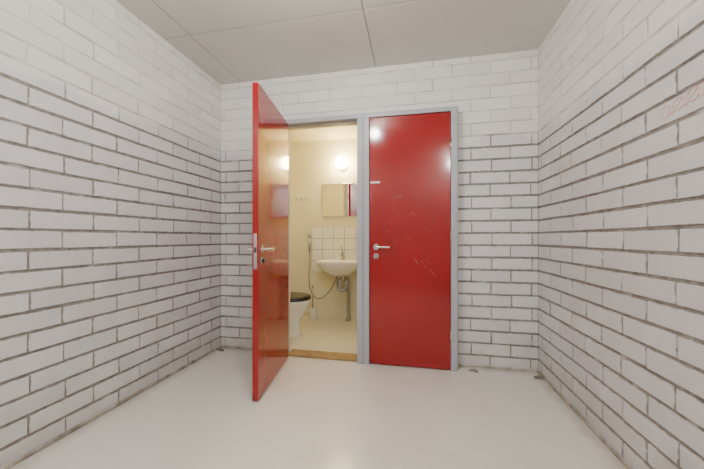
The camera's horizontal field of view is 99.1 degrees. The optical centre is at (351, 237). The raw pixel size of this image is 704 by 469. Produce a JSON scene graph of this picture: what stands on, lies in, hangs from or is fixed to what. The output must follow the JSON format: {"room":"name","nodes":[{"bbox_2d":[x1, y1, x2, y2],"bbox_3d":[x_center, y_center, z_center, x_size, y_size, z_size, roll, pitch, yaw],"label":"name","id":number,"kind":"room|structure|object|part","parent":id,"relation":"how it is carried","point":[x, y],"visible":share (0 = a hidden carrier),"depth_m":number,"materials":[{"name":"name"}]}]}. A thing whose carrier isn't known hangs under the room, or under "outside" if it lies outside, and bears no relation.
{"room":"hallway","nodes":[
{"label":"hallway","id":0,"kind":"room"},
{"bbox_2d":[0,0,220,467],"bbox_3d":[-1.711,-0.215,0.990,0.101,2.650,3.972,0,0,11],"label":"wall","id":1,"kind":"structure","parent":0,"point":[110,135],"depth_m":1.76,"materials":[{"name":"brick"}]},
{"bbox_2d":[0,345,220,468],"bbox_3d":[-1.654,1.049,1.024,0.022,0.022,3.860,0,0,11],"label":"baseboard","id":2,"kind":"structure","parent":1,"relation":"attached to","point":[32,452],"depth_m":1.74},
{"bbox_2d":[9,316,626,468],"bbox_3d":[-0.163,1.108,1.338,3.000,0.104,5.260,0,0,11],"label":"floor","id":3,"kind":"structure","parent":0,"point":[314,413],"depth_m":1.72,"materials":[{"name":"plastic"}]},
{"bbox_2d":[290,292,310,338],"bbox_3d":[-0.781,0.658,3.277,0.680,0.796,0.374,0,0,11],"label":"toilet","id":4,"kind":"object","parent":3,"relation":"on","point":[299,301],"visible":0.24,"depth_m":3.16,"materials":[{"name":"white ceramic"}]},
{"bbox_3d":[-0.695,0.647,3.259,0.504,0.022,0.370,0,0,11],"label":"seat","id":5,"kind":"part","parent":4,"relation":"part of","materials":[{"name":"black plastic"}]},
{"bbox_3d":[-0.695,0.624,3.259,0.500,0.021,0.366,0,0,11],"label":"lid","id":6,"kind":"part","parent":4,"relation":"part of","materials":[{"name":"black plastic"}]},
{"bbox_2d":[309,285,316,319],"bbox_3d":[-0.512,0.838,3.916,0.100,0.436,0.100,0,0,11],"label":"toilet brush","id":7,"kind":"object","parent":3,"relation":"on","point":[312,310],"visible":1,"depth_m":3.88,"materials":[{"name":"white plastic"}]},
{"bbox_3d":[-0.617,0.006,2.713,0.047,2.108,0.100,0,0,11],"label":"door frame","id":8,"kind":"structure","parent":3,"relation":"on","visible":0},
{"bbox_2d":[252,82,287,400],"bbox_3d":[-0.602,0.023,2.290,0.040,2.054,0.713,0,0,4],"label":"leaf","id":9,"kind":"object","parent":8,"relation":"attached to","point":[269,127],"visible":1,"depth_m":2.12,"materials":[{"name":"red laminate"}]},
{"bbox_2d":[254,233,256,268],"bbox_3d":[-0.623,0.085,1.934,0.022,0.230,0.002,0,0,3],"label":"lock plate","id":10,"kind":"object","parent":9,"relation":"attached to","point":[255,234],"visible":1,"depth_m":1.93,"materials":[{"name":"silver metal"}]},
{"bbox_3d":[-0.623,0.085,1.934,0.022,0.230,0.002,0,0,4],"label":"plate","id":11,"kind":"part","parent":10,"relation":"part of","materials":[{"name":"silver metal"}]},
{"bbox_2d":[262,248,274,250],"bbox_3d":[-0.564,0.075,2.039,0.056,0.017,0.124,0,0,4],"label":"lever","id":12,"kind":"object","parent":9,"relation":"attached to","point":[263,249],"visible":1,"depth_m":1.98,"materials":[{"name":"silver metal"}]},
{"bbox_2d":[290,139,356,318],"bbox_3d":[-0.317,-0.145,4.051,1.490,2.510,0.100,0,0,11],"label":"wall","id":13,"kind":"structure","parent":0,"point":[312,164],"depth_m":4.03,"materials":[{"name":"beige paint"}]},
{"bbox_2d":[307,234,336,298],"bbox_3d":[-0.376,0.377,3.972,0.439,0.862,0.076,0,0,11],"label":"shower","id":14,"kind":"object","parent":13,"relation":"attached to","point":[308,235],"visible":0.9,"depth_m":4.00,"materials":[{"name":"grey metal"}]},
{"bbox_2d":[312,227,356,272],"bbox_3d":[-0.099,0.154,3.951,0.898,0.600,0.010,0,0,11],"label":"tile backsplash","id":15,"kind":"structure","parent":13,"relation":"attached to","point":[327,242],"depth_m":3.98,"materials":[{"name":"white tile"}]},
{"bbox_2d":[315,247,356,320],"bbox_3d":[-0.158,0.582,3.728,0.576,0.948,0.444,0,0,11],"label":"basin","id":16,"kind":"object","parent":13,"relation":"attached to","point":[341,267],"visible":0.98,"depth_m":3.66,"materials":[{"name":"white ceramic"}]},
{"bbox_3d":[-0.158,0.377,3.728,0.576,0.197,0.444,0,0,11],"label":"bowl","id":17,"kind":"part","parent":16,"relation":"part of","materials":[{"name":"white ceramic"}]},
{"bbox_2d":[336,280,342,288],"bbox_3d":[-0.156,0.575,3.738,0.080,0.110,0.080,0,0,11],"label":"trap","id":18,"kind":"object","parent":16,"relation":"on","point":[339,283],"depth_m":3.71,"materials":[{"name":"grey metal"}]},
{"bbox_2d":[339,247,343,259],"bbox_3d":[-0.134,0.196,3.846,0.046,0.177,0.155,0,0,11],"label":"faucet","id":19,"kind":"object","parent":16,"relation":"on","point":[341,255],"depth_m":3.88,"materials":[{"name":"grey"}]},
{"bbox_2d":[322,182,356,216],"bbox_3d":[-0.115,-0.502,3.952,0.575,0.453,0.015,0,0,11],"label":"wall mirror","id":20,"kind":"object","parent":13,"relation":"attached to","point":[340,199],"visible":0.9,"depth_m":3.96,"materials":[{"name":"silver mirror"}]},
{"bbox_2d":[335,156,346,169],"bbox_3d":[-0.137,-0.970,3.859,0.160,0.160,0.205,0,0,11],"label":"wall lamp","id":21,"kind":"object","parent":13,"relation":"attached to","point":[340,161],"visible":1,"depth_m":3.78,"materials":[{"name":"white glass"}]},
{"bbox_2d":[290,125,356,142],"bbox_3d":[-0.415,-1.340,3.458,1.430,0.080,1.200,0,0,11],"label":"ceiling","id":22,"kind":"structure","parent":0,"point":[341,132],"depth_m":3.77,"materials":[{"name":"white paint"}]},
{"bbox_2d":[116,0,570,84],"bbox_3d":[-0.281,-1.540,0.750,3.000,0.100,4.060,0,0,11],"label":"ceiling","id":23,"kind":"structure","parent":0,"point":[231,41],"depth_m":2.15,"materials":[{"name":"white paint"}]},
{"bbox_2d":[221,49,538,369],"bbox_3d":[0.107,-0.215,2.691,3.000,2.650,0.101,0,0,11],"label":"wall","id":24,"kind":"structure","parent":0,"point":[495,96],"depth_m":2.46,"materials":[{"name":"brick"}]},
{"bbox_2d":[288,349,356,361],"bbox_3d":[-0.263,1.049,2.689,0.637,0.022,0.130,0,0,11],"label":"threshold","id":25,"kind":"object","parent":24,"relation":"attached to","point":[293,352],"depth_m":2.67,"materials":[{"name":"brown wood"}]},
{"bbox_2d":[288,121,356,351],"bbox_3d":[0.107,0.025,2.595,1.420,2.071,0.048,0,0,11],"label":"door stop","id":26,"kind":"object","parent":24,"relation":"attached to","point":[347,122],"visible":0.16,"depth_m":2.74,"materials":[{"name":"grey paint"}]},
{"bbox_2d":[289,124,356,347],"bbox_3d":[0.122,0.006,2.680,1.510,2.108,0.124,0,0,11],"label":"lining","id":27,"kind":"object","parent":24,"relation":"attached to","point":[348,124],"visible":0.12,"depth_m":2.87,"materials":[{"name":"beige paint"}]},
{"bbox_2d":[286,106,450,125],"bbox_3d":[0.102,-1.029,2.570,1.418,0.038,0.100,0,0,11],"label":"header","id":28,"kind":"object","parent":24,"relation":"attached to","point":[352,117],"visible":0.53,"depth_m":2.52,"materials":[{"name":"grey paint"}]},
{"bbox_2d":[221,345,536,371],"bbox_3d":[0.098,1.049,2.643,2.780,0.022,0.022,0,0,11],"label":"baseboard","id":29,"kind":"structure","parent":24,"relation":"attached to","point":[224,346],"depth_m":2.44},
{"bbox_2d":[370,112,450,369],"bbox_3d":[0.470,0.023,2.472,0.650,2.054,0.040,0,0,11],"label":"leaf","id":30,"kind":"object","parent":24,"relation":"attached to","point":[410,155],"visible":0.99,"depth_m":2.45,"materials":[{"name":"red laminate"}]},
{"bbox_2d":[375,246,389,247],"bbox_3d":[0.248,0.075,2.462,0.124,0.017,0.056,0,0,11],"label":"lever","id":31,"kind":"object","parent":30,"relation":"attached to","point":[375,246],"visible":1,"depth_m":2.44,"materials":[{"name":"silver metal"}]},
{"bbox_2d":[451,106,456,371],"bbox_3d":[0.819,0.006,2.427,0.045,2.108,0.100,0,0,11],"label":"door frame","id":32,"kind":"structure","parent":24,"relation":"attached to","point":[453,108],"depth_m":2.38,"materials":[{"name":"grey paint"}]},
{"bbox_2d":[457,106,457,369],"bbox_3d":[0.106,0.001,2.597,1.534,2.118,0.085,0,0,11],"label":"trim","id":33,"kind":"structure","parent":24,"relation":"attached to","point":[457,106],"depth_m":2.41,"materials":[{"name":"grey metal"}]},
{"bbox_2d":[538,0,703,468],"bbox_3d":[1.132,-0.215,0.422,0.101,2.650,3.972,0,0,11],"label":"wall","id":34,"kind":"structure","parent":0,"point":[621,238],"depth_m":1.38,"materials":[{"name":"brick"}]},
{"bbox_2d":[558,160,574,176],"bbox_3d":[1.385,-0.441,1.940,0.003,0.115,0.215,0,0,11],"label":"scribble","id":35,"kind":"object","parent":34,"relation":"attached to","point":[571,160],"visible":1,"depth_m":1.95,"materials":[{"name":"beige paint"}]},
{"bbox_2d":[537,370,632,468],"bbox_3d":[1.093,1.049,0.475,0.022,0.022,3.860,0,0,11],"label":"baseboard","id":36,"kind":"structure","parent":34,"relation":"attached to","point":[626,464],"depth_m":1.67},
{"bbox_2d":[660,82,703,118],"bbox_3d":[1.208,-0.511,1.056,0.004,0.081,0.305,0,0,11],"label":"scribble","id":37,"kind":"object","parent":34,"relation":"attached to","point":[698,87],"visible":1,"depth_m":1.10,"materials":[{"name":"pink"}]},
{"bbox_3d":[0.103,0.025,2.570,0.082,2.070,0.092,0,0,11],"label":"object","id":38,"kind":"object","parent":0,"visible":0},
{"bbox_2d":[357,118,362,363],"bbox_3d":[0.077,0.025,2.575,0.050,2.070,0.100,0,0,11],"label":"mullion","id":39,"kind":"object","parent":38,"relation":"attached to","point":[359,120],"visible":0.76,"depth_m":2.53,"materials":[{"name":"grey paint"}]},
{"bbox_2d":[363,117,369,364],"bbox_3d":[0.128,0.025,2.565,0.050,2.070,0.100,0,0,11],"label":"mullion","id":40,"kind":"object","parent":38,"relation":"attached to","point":[366,121],"visible":0.8,"depth_m":2.52,"materials":[{"name":"grey paint"}]}
]}

